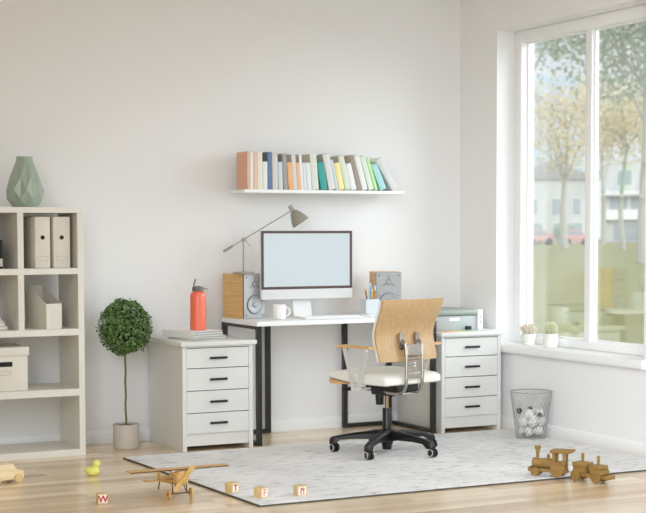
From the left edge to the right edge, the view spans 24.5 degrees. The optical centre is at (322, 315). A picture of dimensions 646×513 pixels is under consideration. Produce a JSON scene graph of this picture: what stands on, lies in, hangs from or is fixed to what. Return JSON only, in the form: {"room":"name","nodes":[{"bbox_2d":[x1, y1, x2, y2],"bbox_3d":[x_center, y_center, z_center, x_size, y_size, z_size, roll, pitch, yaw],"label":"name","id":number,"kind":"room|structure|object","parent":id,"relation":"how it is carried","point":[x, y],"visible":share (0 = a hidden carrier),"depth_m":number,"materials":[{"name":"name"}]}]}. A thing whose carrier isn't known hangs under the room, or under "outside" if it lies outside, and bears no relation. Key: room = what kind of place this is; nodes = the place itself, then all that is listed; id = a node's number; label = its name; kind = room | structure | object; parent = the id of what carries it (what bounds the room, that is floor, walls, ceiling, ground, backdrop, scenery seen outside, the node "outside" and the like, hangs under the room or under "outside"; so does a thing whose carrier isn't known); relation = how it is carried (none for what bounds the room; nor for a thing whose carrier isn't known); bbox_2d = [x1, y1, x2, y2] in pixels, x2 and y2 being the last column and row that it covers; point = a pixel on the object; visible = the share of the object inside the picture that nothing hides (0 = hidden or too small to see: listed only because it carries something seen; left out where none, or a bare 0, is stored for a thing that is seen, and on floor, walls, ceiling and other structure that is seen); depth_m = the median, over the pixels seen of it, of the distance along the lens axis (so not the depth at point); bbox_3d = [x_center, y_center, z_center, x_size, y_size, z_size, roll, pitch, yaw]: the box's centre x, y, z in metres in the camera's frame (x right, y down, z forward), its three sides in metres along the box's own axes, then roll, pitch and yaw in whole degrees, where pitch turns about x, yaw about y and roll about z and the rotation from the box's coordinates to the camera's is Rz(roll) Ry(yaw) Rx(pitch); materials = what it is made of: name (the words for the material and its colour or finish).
{"room":"office","nodes":[
{"label":"office","id":0,"kind":"room"},
{"bbox_2d":[0,0,460,436],"bbox_3d":[-1.877,-0.644,8.848,6.800,3.120,0.168,-2,4,-27],"label":"wall","id":1,"kind":"structure","parent":0,"point":[137,115],"depth_m":9.35,"materials":[{"name":"white paint"}]},
{"bbox_2d":[0,411,397,444],"bbox_3d":[-1.962,0.762,8.777,6.508,0.080,0.016,-2,4,-27],"label":"baseboard","id":2,"kind":"structure","parent":1,"relation":"attached to","point":[333,421],"depth_m":9.61,"materials":[{"name":"white paint"}]},
{"bbox_2d":[229,189,403,194],"bbox_3d":[-0.033,-0.784,9.500,1.130,0.020,0.250,-2,4,-27],"label":"wall shelf","id":3,"kind":"object","parent":1,"relation":"attached to","point":[242,191],"visible":1,"depth_m":9.39,"materials":[{"name":"white paint"}]},
{"bbox_2d":[236,151,249,189],"bbox_3d":[-0.495,-0.895,9.245,0.018,0.233,0.166,-2,4,-27],"label":"book","id":4,"kind":"object","parent":3,"relation":"on","point":[243,158],"visible":0.98,"depth_m":9.22,"materials":[{"name":"orange paper"}]},
{"bbox_2d":[250,152,252,188],"bbox_3d":[-0.474,-0.893,9.248,0.020,0.228,0.151,-2,4,-27],"label":"book","id":5,"kind":"object","parent":3,"relation":"on","point":[251,153],"visible":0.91,"depth_m":9.18,"materials":[{"name":"white paper"}]},
{"bbox_2d":[253,152,256,188],"bbox_3d":[-0.454,-0.895,9.260,0.024,0.230,0.156,-2,4,-27],"label":"book","id":6,"kind":"object","parent":3,"relation":"on","point":[254,153],"visible":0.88,"depth_m":9.19,"materials":[{"name":"paper"}]},
{"bbox_2d":[257,152,261,188],"bbox_3d":[-0.427,-0.897,9.277,0.035,0.232,0.161,-2,4,-27],"label":"book","id":7,"kind":"object","parent":3,"relation":"on","point":[259,154],"visible":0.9,"depth_m":9.20,"materials":[{"name":"white paper"}]},
{"bbox_2d":[262,162,266,188],"bbox_3d":[-0.388,-0.867,9.281,0.033,0.172,0.131,-2,4,-27],"label":"book","id":8,"kind":"object","parent":3,"relation":"on","point":[264,164],"visible":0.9,"depth_m":9.22,"materials":[{"name":"white paper"}]},
{"bbox_2d":[262,152,271,189],"bbox_3d":[-0.367,-0.899,9.309,0.029,0.233,0.166,-2,4,-27],"label":"book","id":9,"kind":"object","parent":3,"relation":"on","point":[266,156],"visible":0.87,"depth_m":9.24,"materials":[{"name":"blue paper"}]},
{"bbox_2d":[272,153,277,189],"bbox_3d":[-0.331,-0.896,9.319,0.038,0.225,0.151,-3,4,-27],"label":"book","id":10,"kind":"object","parent":3,"relation":"on","point":[274,155],"visible":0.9,"depth_m":9.25,"materials":[{"name":"white paper"}]},
{"bbox_2d":[278,162,282,189],"bbox_3d":[-0.294,-0.871,9.328,0.030,0.172,0.131,-3,4,-27],"label":"book","id":11,"kind":"object","parent":3,"relation":"on","point":[280,175],"visible":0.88,"depth_m":9.27,"materials":[{"name":"white paper"}]},
{"bbox_2d":[277,154,287,189],"bbox_3d":[-0.272,-0.898,9.352,0.040,0.226,0.156,-2,4,-27],"label":"book","id":12,"kind":"object","parent":3,"relation":"on","point":[282,158],"visible":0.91,"depth_m":9.28,"materials":[{"name":"white paper"}]},
{"bbox_2d":[287,162,292,189],"bbox_3d":[-0.234,-0.873,9.358,0.043,0.174,0.131,-2,4,-27],"label":"book","id":13,"kind":"object","parent":3,"relation":"on","point":[289,164],"visible":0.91,"depth_m":9.30,"materials":[{"name":"orange paper"}]},
{"bbox_2d":[286,154,297,189],"bbox_3d":[-0.213,-0.899,9.379,0.044,0.224,0.151,-2,4,-27],"label":"book","id":14,"kind":"object","parent":3,"relation":"on","point":[291,158],"visible":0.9,"depth_m":9.31,"materials":[{"name":"white paper"}]},
{"bbox_2d":[296,162,300,189],"bbox_3d":[-0.183,-0.874,9.384,0.033,0.174,0.131,-2,4,-27],"label":"book","id":15,"kind":"object","parent":3,"relation":"on","point":[297,163],"visible":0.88,"depth_m":9.32,"materials":[{"name":"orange paper"}]},
{"bbox_2d":[295,154,303,189],"bbox_3d":[-0.169,-0.900,9.398,0.033,0.223,0.146,-2,4,-27],"label":"book","id":16,"kind":"object","parent":3,"relation":"on","point":[298,156],"visible":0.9,"depth_m":9.33,"materials":[{"name":"white paper"}]},
{"bbox_2d":[302,163,306,189],"bbox_3d":[-0.144,-0.874,9.403,0.035,0.172,0.131,-2,4,-27],"label":"book","id":17,"kind":"object","parent":3,"relation":"on","point":[303,164],"visible":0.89,"depth_m":9.35,"materials":[{"name":"white paper"}]},
{"bbox_2d":[305,163,311,189],"bbox_3d":[-0.119,-0.875,9.416,0.044,0.172,0.131,-2,4,-27],"label":"book","id":18,"kind":"object","parent":3,"relation":"on","point":[308,171],"visible":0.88,"depth_m":9.36,"materials":[{"name":"white paper"}]},
{"bbox_2d":[301,154,318,189],"bbox_3d":[-0.091,-0.906,9.445,0.065,0.230,0.161,-2,4,-27],"label":"book","id":19,"kind":"object","parent":3,"relation":"on","point":[307,158],"visible":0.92,"depth_m":9.38,"materials":[{"name":"white paper"}]},
{"bbox_2d":[317,162,327,189],"bbox_3d":[-0.034,-0.882,9.461,0.074,0.180,0.136,-2,4,-27],"label":"book","id":20,"kind":"object","parent":3,"relation":"on","point":[322,182],"visible":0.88,"depth_m":9.40,"materials":[{"name":"teal paper"}]},
{"bbox_2d":[316,153,335,189],"bbox_3d":[0.005,-0.910,9.488,0.095,0.234,0.151,-2,4,-27],"label":"book","id":21,"kind":"object","parent":3,"relation":"on","point":[325,158],"visible":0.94,"depth_m":9.42,"materials":[{"name":"white paper"}]},
{"bbox_2d":[330,160,338,189],"bbox_3d":[0.045,-0.891,9.498,0.058,0.195,0.131,-2,4,-27],"label":"book","id":22,"kind":"object","parent":3,"relation":"on","point":[332,164],"visible":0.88,"depth_m":9.44,"materials":[{"name":"white paper"}]},
{"bbox_2d":[333,162,344,189],"bbox_3d":[0.073,-0.885,9.515,0.078,0.179,0.136,-2,4,-27],"label":"book","id":23,"kind":"object","parent":3,"relation":"on","point":[339,178],"visible":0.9,"depth_m":9.46,"materials":[{"name":"yellow paper"}]},
{"bbox_2d":[330,155,350,189],"bbox_3d":[0.102,-0.909,9.540,0.092,0.226,0.156,-2,4,-27],"label":"book","id":24,"kind":"object","parent":3,"relation":"on","point":[339,158],"visible":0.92,"depth_m":9.47,"materials":[{"name":"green paper"}]},
{"bbox_2d":[345,163,356,189],"bbox_3d":[0.151,-0.886,9.552,0.079,0.176,0.131,-2,4,-27],"label":"book","id":25,"kind":"object","parent":3,"relation":"on","point":[348,165],"visible":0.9,"depth_m":9.49,"materials":[{"name":"white paper"}]},
{"bbox_2d":[344,155,360,190],"bbox_3d":[0.173,-0.913,9.575,0.089,0.229,0.156,-2,4,-27],"label":"book","id":26,"kind":"object","parent":3,"relation":"on","point":[348,158],"visible":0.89,"depth_m":9.51,"materials":[{"name":"white paper"}]},
{"bbox_2d":[354,155,366,190],"bbox_3d":[0.209,-0.913,9.591,0.098,0.226,0.151,-2,4,-27],"label":"book","id":27,"kind":"object","parent":3,"relation":"on","point":[356,157],"visible":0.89,"depth_m":9.52,"materials":[{"name":"white paper"}]},
{"bbox_2d":[359,156,373,190],"bbox_3d":[0.248,-0.913,9.611,0.103,0.224,0.151,-2,4,-27],"label":"book","id":28,"kind":"object","parent":3,"relation":"on","point":[368,180],"visible":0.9,"depth_m":9.54,"materials":[{"name":"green paper"}]},
{"bbox_2d":[366,158,377,190],"bbox_3d":[0.282,-0.908,9.625,0.090,0.213,0.146,-2,4,-27],"label":"book","id":29,"kind":"object","parent":3,"relation":"on","point":[367,159],"visible":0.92,"depth_m":9.56,"materials":[{"name":"green paper"}]},
{"bbox_2d":[371,163,385,190],"bbox_3d":[0.329,-0.892,9.644,0.110,0.178,0.136,-2,4,-27],"label":"book","id":30,"kind":"object","parent":3,"relation":"on","point":[381,186],"visible":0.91,"depth_m":9.59,"materials":[{"name":"teal paper"}]},
{"bbox_2d":[369,158,396,190],"bbox_3d":[0.378,-0.912,9.676,0.160,0.214,0.151,-2,4,-27],"label":"book","id":31,"kind":"object","parent":3,"relation":"on","point":[390,185],"visible":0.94,"depth_m":9.62,"materials":[{"name":"white paper"}]},
{"bbox_2d":[0,424,645,512],"bbox_3d":[0.429,1.098,4.368,6.800,0.120,10.400,-2,4,-27],"label":"floor","id":32,"kind":"structure","parent":0,"point":[53,484],"depth_m":7.30,"materials":[{"name":"brown wood"}]},
{"bbox_2d":[0,463,23,483],"bbox_3d":[-1.646,0.814,7.643,0.108,0.100,0.222,3,4,43],"label":"toy car","id":33,"kind":"object","parent":32,"relation":"on","point":[8,472],"visible":1,"depth_m":7.64,"materials":[{"name":"brown wood"}]},
{"bbox_2d":[0,207,85,460],"bbox_3d":[-1.789,0.096,8.585,0.734,1.430,0.386,-2,4,-27],"label":"bookcase","id":34,"kind":"object","parent":32,"relation":"on","point":[70,389],"visible":0.91,"depth_m":8.57,"materials":[{"name":"paint"}]},
{"bbox_2d":[0,240,2,268],"bbox_3d":[-1.939,-0.346,8.455,0.201,0.164,0.162,-2,4,-27],"label":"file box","id":35,"kind":"object","parent":34,"relation":"on","point":[1,255],"visible":1,"depth_m":8.43,"materials":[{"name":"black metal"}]},
{"bbox_2d":[0,343,28,391],"bbox_3d":[-1.892,0.302,8.537,0.338,0.249,0.316,-2,4,-27],"label":"storage box","id":36,"kind":"object","parent":34,"relation":"on","point":[13,357],"visible":1,"depth_m":8.44,"materials":[{"name":"beige cardboard"}]},
{"bbox_2d":[6,156,43,206],"bbox_3d":[-1.716,-0.764,8.552,0.212,0.291,0.215,-2,4,-27],"label":"vase","id":37,"kind":"object","parent":34,"relation":"on","point":[24,187],"visible":0.96,"depth_m":8.49,"materials":[{"name":"green ceramic"}]},
{"bbox_2d":[23,217,49,267],"bbox_3d":[-1.655,-0.420,8.600,0.088,0.294,0.261,-2,4,-27],"label":"ring binder","id":38,"kind":"object","parent":34,"relation":"on","point":[36,230],"visible":0.9,"depth_m":8.50,"materials":[{"name":"beige cardboard"}]},
{"bbox_2d":[27,285,61,328],"bbox_3d":[-1.612,-0.048,8.620,0.097,0.245,0.250,-2,4,-36],"label":"magazine file","id":39,"kind":"object","parent":34,"relation":"on","point":[44,309],"visible":1,"depth_m":8.58,"materials":[{"name":"beige cardboard"}]},
{"bbox_2d":[50,217,69,267],"bbox_3d":[-1.555,-0.423,8.650,0.098,0.294,0.261,-2,4,-27],"label":"ring binder","id":40,"kind":"object","parent":34,"relation":"on","point":[59,226],"visible":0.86,"depth_m":8.54,"materials":[{"name":"beige cardboard"}]},
{"bbox_2d":[84,460,101,475],"bbox_3d":[-1.218,0.807,7.884,0.078,0.084,0.071,1,3,26],"label":"rubber duck","id":41,"kind":"object","parent":32,"relation":"on","point":[94,470],"visible":1,"depth_m":7.87},
{"bbox_2d":[96,492,107,503],"bbox_3d":[-1.048,0.869,7.069,0.050,0.049,0.050,-1,3,-19],"label":"block","id":42,"kind":"object","parent":32,"relation":"on","point":[101,497],"visible":1,"depth_m":7.05,"materials":[{"name":"brown wood"}]},
{"bbox_2d":[95,298,152,448],"bbox_3d":[-1.183,0.344,8.882,0.341,0.901,0.339,-2,4,-31],"label":"topiary plant","id":43,"kind":"object","parent":32,"relation":"on","point":[124,329],"visible":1,"depth_m":8.80,"materials":[{"name":"green plant"}]},
{"bbox_2d":[126,464,228,499],"bbox_3d":[-0.752,0.796,7.275,0.500,0.171,0.362,-2,4,-27],"label":"plane","id":44,"kind":"object","parent":32,"relation":"on","point":[180,477],"visible":1,"depth_m":7.14,"materials":[{"name":"brown wood"}]},
{"bbox_2d":[149,335,256,451],"bbox_3d":[-0.740,0.462,9.031,0.483,0.646,0.591,-2,4,-27],"label":"base cabinet","id":45,"kind":"object","parent":32,"relation":"on","point":[201,392],"visible":0.92,"depth_m":8.81,"materials":[{"name":"white paint"}]},
{"bbox_2d":[168,337,226,340],"bbox_3d":[-0.756,0.135,8.968,0.216,0.013,0.311,-3,4,-38],"label":"magazine","id":46,"kind":"object","parent":45,"relation":"on","point":[217,338],"visible":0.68,"depth_m":8.86,"materials":[{"name":"grey paper"}]},
{"bbox_2d":[162,334,224,338],"bbox_3d":[-0.777,0.122,8.961,0.216,0.013,0.336,-3,4,-44],"label":"magazine","id":47,"kind":"object","parent":46,"relation":"on","point":[168,335],"visible":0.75,"depth_m":8.86,"materials":[{"name":"grey paper"}]},
{"bbox_2d":[163,331,222,335],"bbox_3d":[-0.784,0.108,8.959,0.211,0.014,0.326,-3,4,-41],"label":"magazine","id":48,"kind":"object","parent":47,"relation":"on","point":[171,333],"visible":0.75,"depth_m":8.85,"materials":[{"name":"grey paper"}]},
{"bbox_2d":[162,328,221,333],"bbox_3d":[-0.787,0.095,8.961,0.206,0.013,0.331,-3,4,-42],"label":"magazine","id":49,"kind":"object","parent":48,"relation":"on","point":[177,330],"visible":0.98,"depth_m":8.89,"materials":[{"name":"grey paper"}]},
{"bbox_2d":[190,279,206,329],"bbox_3d":[-0.749,-0.064,8.931,0.097,0.306,0.097,1,3,18],"label":"water bottle","id":50,"kind":"object","parent":49,"relation":"on","point":[197,297],"visible":1,"depth_m":8.89,"materials":[{"name":"orange"}]},
{"bbox_2d":[221,313,436,445],"bbox_3d":[0.041,0.385,9.445,1.250,0.750,0.555,-2,4,-27],"label":"desk","id":51,"kind":"object","parent":32,"relation":"on","point":[268,321],"visible":0.57,"depth_m":9.47,"materials":[{"name":"white"}]},
{"bbox_2d":[223,273,264,318],"bbox_3d":[-0.493,-0.122,9.325,0.167,0.277,0.226,-3,4,-42],"label":"speaker","id":52,"kind":"object","parent":51,"relation":"on","point":[241,292],"visible":1,"depth_m":9.25},
{"bbox_2d":[223,205,307,273],"bbox_3d":[-0.355,-0.474,9.272,0.567,0.431,0.134,-1,3,-18],"label":"desk lamp","id":53,"kind":"object","parent":52,"relation":"on","point":[297,217],"visible":1,"depth_m":9.30,"materials":[{"name":"beige metal"}]},
{"bbox_2d":[273,304,290,319],"bbox_3d":[-0.258,-0.019,9.140,0.103,0.091,0.081,1,3,15],"label":"mug","id":54,"kind":"object","parent":51,"relation":"on","point":[279,310],"visible":1,"depth_m":9.11,"materials":[{"name":"white ceramic"}]},
{"bbox_2d":[259,231,351,317],"bbox_3d":[-0.093,-0.258,9.360,0.636,0.543,0.163,-2,4,-27],"label":"computer monitor","id":55,"kind":"object","parent":51,"relation":"on","point":[298,266],"visible":0.94,"depth_m":9.37,"materials":[{"name":"white"}]},
{"bbox_2d":[298,315,365,318],"bbox_3d":[0.056,0.011,9.274,0.420,0.013,0.110,-2,4,-27],"label":"keyboard","id":56,"kind":"object","parent":51,"relation":"on","point":[329,316],"visible":1,"depth_m":9.25,"materials":[{"name":"white plastic"}]},
{"bbox_2d":[361,314,373,316],"bbox_3d":[0.275,0.001,9.384,0.110,0.020,0.064,3,4,43],"label":"computer mouse","id":57,"kind":"object","parent":51,"relation":"on","point":[365,315],"visible":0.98,"depth_m":9.36,"materials":[{"name":"white plastic"}]},
{"bbox_2d":[361,299,379,315],"bbox_3d":[0.300,-0.049,9.492,0.092,0.108,0.092,-1,3,-21],"label":"pencil cup","id":58,"kind":"object","parent":51,"relation":"on","point":[368,306],"visible":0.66,"depth_m":9.45,"materials":[{"name":"white"}]},
{"bbox_2d":[369,271,400,299],"bbox_3d":[0.407,-0.145,9.698,0.167,0.277,0.226,-1,3,-10],"label":"speaker","id":59,"kind":"object","parent":51,"relation":"on","point":[388,283],"visible":0.56,"depth_m":9.60},
{"bbox_2d":[123,429,645,506],"bbox_3d":[0.415,0.817,8.277,2.606,0.012,1.721,-2,4,-27],"label":"rug","id":60,"kind":"object","parent":32,"relation":"on","point":[486,457],"visible":0.92,"depth_m":8.12,"materials":[{"name":"fabric"}]},
{"bbox_2d":[225,481,238,492],"bbox_3d":[-0.445,0.843,7.288,0.050,0.049,0.049,2,4,39],"label":"block","id":61,"kind":"object","parent":60,"relation":"on","point":[230,487],"visible":1,"depth_m":7.27,"materials":[{"name":"brown wood"}]},
{"bbox_2d":[254,486,267,497],"bbox_3d":[-0.297,0.850,7.148,0.050,0.049,0.049,2,4,39],"label":"block","id":62,"kind":"object","parent":60,"relation":"on","point":[260,491],"visible":1,"depth_m":7.13,"materials":[{"name":"brown wood"}]},
{"bbox_2d":[294,484,306,495],"bbox_3d":[-0.110,0.847,7.202,0.049,0.049,0.050,-2,3,-26],"label":"block","id":63,"kind":"object","parent":60,"relation":"on","point":[299,489],"visible":1,"depth_m":7.18,"materials":[{"name":"brown wood"}]},
{"bbox_2d":[329,298,442,459],"bbox_3d":[0.392,0.346,8.583,0.644,0.891,0.649,-3,4,-42],"label":"office chair","id":64,"kind":"object","parent":60,"relation":"on","point":[402,329],"visible":1,"depth_m":8.44,"materials":[{"name":"brown wood"}]},
{"bbox_2d":[329,366,439,386],"bbox_3d":[0.356,0.350,8.609,0.455,0.072,0.477,-3,4,-42],"label":"seat cushion","id":65,"kind":"object","parent":64,"relation":"on","point":[383,376],"depth_m":8.45,"materials":[{"name":"white fabric"}]},
{"bbox_2d":[372,298,428,362],"bbox_3d":[0.487,0.082,8.448,0.488,0.350,0.118,-3,4,-42],"label":"chair backrest","id":66,"kind":"object","parent":64,"relation":"on","point":[400,332],"depth_m":8.37,"materials":[{"name":"brown wood"}]},
{"bbox_2d":[510,389,552,439],"bbox_3d":[1.286,0.612,9.204,0.263,0.290,0.263,-2,4,-27],"label":"waste bin","id":67,"kind":"object","parent":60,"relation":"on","point":[533,436],"visible":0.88,"depth_m":9.15,"materials":[{"name":"silver metal"}]},
{"bbox_2d":[519,426,525,434],"bbox_3d":[1.234,0.711,9.218,0.060,0.066,0.064,-2,4,-27],"label":"paper ball","id":68,"kind":"object","parent":67,"relation":"in","point":[523,427],"visible":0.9,"depth_m":9.20,"materials":[{"name":"white paper"}]},
{"bbox_2d":[518,416,527,425],"bbox_3d":[1.235,0.653,9.181,0.063,0.068,0.056,2,4,28],"label":"paper ball","id":69,"kind":"object","parent":67,"relation":"in","point":[525,419],"visible":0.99,"depth_m":9.16,"materials":[{"name":"white paper"}]},
{"bbox_2d":[523,426,532,435],"bbox_3d":[1.265,0.713,9.166,0.056,0.065,0.052,-1,3,-18],"label":"paper ball","id":70,"kind":"object","parent":67,"relation":"in","point":[527,428],"visible":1,"depth_m":9.14,"materials":[{"name":"white paper"}]},
{"bbox_2d":[525,409,533,417],"bbox_3d":[1.265,0.606,9.146,0.054,0.060,0.058,1,3,20],"label":"paper ball","id":71,"kind":"object","parent":67,"relation":"in","point":[528,410],"visible":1,"depth_m":9.13,"materials":[{"name":"white paper"}]},
{"bbox_2d":[528,415,538,426],"bbox_3d":[1.293,0.651,9.150,0.071,0.073,0.065,-2,4,-27],"label":"paper ball","id":72,"kind":"object","parent":67,"relation":"in","point":[533,417],"visible":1,"depth_m":9.13,"materials":[{"name":"white paper"}]},
{"bbox_2d":[533,426,542,434],"bbox_3d":[1.324,0.711,9.172,0.058,0.057,0.053,1,3,22],"label":"paper ball","id":73,"kind":"object","parent":67,"relation":"in","point":[538,427],"visible":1,"depth_m":9.15,"materials":[{"name":"white paper"}]},
{"bbox_2d":[536,408,543,415],"bbox_3d":[1.342,0.605,9.195,0.048,0.057,0.050,-2,4,-27],"label":"paper ball","id":74,"kind":"object","parent":67,"relation":"in","point":[537,410],"visible":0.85,"depth_m":9.18,"materials":[{"name":"white paper"}]},
{"bbox_2d":[537,417,545,425],"bbox_3d":[1.341,0.658,9.192,0.065,0.068,0.063,-2,4,-27],"label":"paper ball","id":75,"kind":"object","parent":67,"relation":"in","point":[542,420],"visible":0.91,"depth_m":9.17,"materials":[{"name":"white paper"}]},
{"bbox_2d":[528,445,574,477],"bbox_3d":[1.188,0.761,7.749,0.240,0.154,0.077,2,4,29],"label":"engine","id":76,"kind":"object","parent":60,"relation":"on","point":[557,468],"visible":1,"depth_m":7.73,"materials":[{"name":"brown wood"}]},
{"bbox_2d":[398,328,504,433],"bbox_3d":[0.833,0.414,9.812,0.483,0.646,0.591,-2,4,-27],"label":"base cabinet","id":77,"kind":"object","parent":32,"relation":"on","point":[468,364],"visible":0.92,"depth_m":9.58,"materials":[{"name":"white paint"}]},
{"bbox_2d":[436,330,475,332],"bbox_3d":[0.868,0.103,9.569,0.270,0.001,0.124,-2,4,-28],"label":"printed sheet","id":78,"kind":"object","parent":77,"relation":"on","point":[455,330],"visible":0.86,"depth_m":9.54,"materials":[{"name":"white paper"}]},
{"bbox_2d":[436,307,482,330],"bbox_3d":[0.809,0.024,9.796,0.358,0.136,0.342,-2,4,-27],"label":"printer","id":79,"kind":"object","parent":77,"relation":"on","point":[449,318],"visible":0.7,"depth_m":9.66,"materials":[{"name":"grey plastic"}]},
{"bbox_2d":[570,453,614,483],"bbox_3d":[1.382,0.784,7.633,0.083,0.142,0.234,-3,4,-45],"label":"wagon","id":80,"kind":"object","parent":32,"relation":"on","point":[582,469],"visible":1,"depth_m":7.62,"materials":[{"name":"brown wood"}]},
{"bbox_2d":[460,0,645,442],"bbox_3d":[3.369,-0.544,5.669,0.292,3.000,10.232,-2,4,-27],"label":"wall","id":81,"kind":"structure","parent":0,"point":[607,400],"depth_m":9.78,"materials":[{"name":"white paint"}]},
{"bbox_2d":[501,4,645,369],"bbox_3d":[1.556,-0.775,9.125,0.259,2.089,1.578,-2,4,-27],"label":"window","id":82,"kind":"structure","parent":81,"relation":"in","point":[588,349],"depth_m":9.20,"materials":[{"name":"white paint"}]},
{"bbox_2d":[519,322,537,344],"bbox_3d":[1.318,0.119,9.573,0.116,0.147,0.117,-2,4,-27],"label":"potted succulent","id":83,"kind":"object","parent":82,"relation":"on","point":[529,331],"visible":1,"depth_m":9.54,"materials":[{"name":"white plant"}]},
{"bbox_2d":[522,333,535,344],"bbox_3d":[1.325,0.155,9.575,0.087,0.074,0.087,-2,4,-27],"label":"pot","id":84,"kind":"object","parent":83,"relation":"attached to","point":[528,338],"depth_m":9.54,"materials":[{"name":"white ceramic"}]},
{"bbox_2d":[543,322,557,347],"bbox_3d":[1.434,0.121,9.378,0.094,0.163,0.092,-2,4,-27],"label":"potted cactus","id":85,"kind":"object","parent":82,"relation":"on","point":[550,337],"visible":1,"depth_m":9.35,"materials":[{"name":"white ceramic"}]},
{"bbox_2d":[543,333,557,347],"bbox_3d":[1.434,0.159,9.380,0.091,0.088,0.091,-2,4,-27],"label":"pot","id":86,"kind":"object","parent":85,"relation":"attached to","point":[550,340],"depth_m":9.34,"materials":[{"name":"white ceramic"}]},
{"bbox_2d":[501,415,645,456],"bbox_3d":[3.239,0.918,5.673,0.016,0.080,10.216,-2,4,-27],"label":"baseboard","id":87,"kind":"structure","parent":81,"relation":"attached to","point":[626,446],"depth_m":8.91,"materials":[{"name":"white paint"}]},
{"bbox_2d":[534,75,583,171],"bbox_3d":[27.652,-19.931,192.171,11.500,20.600,10.100,0,3,8],"label":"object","id":88,"kind":"object","parent":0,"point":[547,79],"visible":0.05,"depth_m":186.60,"materials":[{"name":"white"}]},
{"label":"outside","id":89,"kind":"structure","parent":0,"visible":0},
{"bbox_2d":[533,238,644,343],"bbox_3d":[55.906,-8.510,174.238,255.283,0.397,257.457,-2,4,-27],"label":"ground","id":90,"kind":"structure","parent":89,"point":[558,273],"depth_m":33.84,"materials":[{"name":"green plant"}]},
{"bbox_2d":[533,228,542,243],"bbox_3d":[19.892,-7.358,138.398,1.874,1.597,1.836,-2,4,-27],"label":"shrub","id":91,"kind":"object","parent":90,"relation":"on","point":[533,228],"visible":0.1,"depth_m":138.15,"materials":[{"name":"green plant"}]},
{"bbox_2d":[533,230,554,244],"bbox_3d":[18.994,-6.807,130.452,2.437,1.319,1.540,0,3,3],"label":"parked car","id":92,"kind":"object","parent":90,"relation":"on","point":[538,235],"visible":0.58,"depth_m":129.70,"materials":[{"name":"pink paint"}]},
{"bbox_2d":[534,34,583,80],"bbox_3d":[9.084,-11.255,70.977,10.994,17.165,10.051,-1,3,-17],"label":"leafy tree","id":93,"kind":"object","parent":90,"relation":"on","point":[544,47],"visible":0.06,"depth_m":69.95,"materials":[{"name":"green plant"}]},
{"bbox_2d":[552,223,576,242],"bbox_3d":[22.559,-7.624,138.983,2.434,1.942,2.458,-2,4,-27],"label":"shrub","id":94,"kind":"object","parent":90,"relation":"on","point":[557,229],"visible":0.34,"depth_m":138.72,"materials":[{"name":"green plant"}]},
{"bbox_2d":[533,161,598,242],"bbox_3d":[23.318,-11.491,151.821,9.400,8.200,8.800,0,3,9],"label":"house","id":95,"kind":"structure","parent":90,"relation":"on","point":[547,188],"depth_m":147.68,"materials":[{"name":"plaster"},{"name":"roof tile"},{"name":"glass"}]},
{"bbox_2d":[534,67,611,248],"bbox_3d":[17.078,-11.215,106.101,7.059,12.997,7.795,0,3,-2],"label":"autumn tree","id":96,"kind":"object","parent":90,"relation":"on","point":[564,172],"visible":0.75,"depth_m":105.78,"materials":[{"name":"beige plant"}]},
{"bbox_2d":[567,230,584,244],"bbox_3d":[22.067,-6.789,129.968,2.437,1.319,1.540,0,3,4],"label":"parked car","id":97,"kind":"object","parent":90,"relation":"on","point":[573,235],"visible":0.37,"depth_m":129.22,"materials":[{"name":"pink paint"}]},
{"bbox_2d":[534,21,645,263],"bbox_3d":[13.402,-10.452,60.205,10.782,16.778,10.551,2,4,35],"label":"leafy tree","id":98,"kind":"object","parent":90,"relation":"on","point":[640,27],"visible":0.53,"depth_m":60.28,"materials":[{"name":"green plant"}]},
{"bbox_2d":[578,101,628,245],"bbox_3d":[23.106,-12.022,122.541,4.911,12.657,4.926,0,3,1],"label":"slender tree","id":99,"kind":"object","parent":90,"relation":"on","point":[603,231],"visible":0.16,"depth_m":122.41,"materials":[{"name":"beige plant"}]},
{"bbox_2d":[567,69,642,249],"bbox_3d":[19.744,-10.190,98.108,6.663,11.845,8.306,-1,3,-10],"label":"autumn tree","id":100,"kind":"object","parent":90,"relation":"on","point":[612,128],"visible":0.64,"depth_m":97.30,"materials":[{"name":"beige plant"}]},
{"bbox_2d":[601,160,640,242],"bbox_3d":[33.794,-11.513,151.686,10.500,8.200,10.400,1,3,13],"label":"apartment building","id":101,"kind":"structure","parent":90,"relation":"on","point":[612,182],"depth_m":148.52,"materials":[{"name":"plaster"},{"name":"concrete"},{"name":"glass"}]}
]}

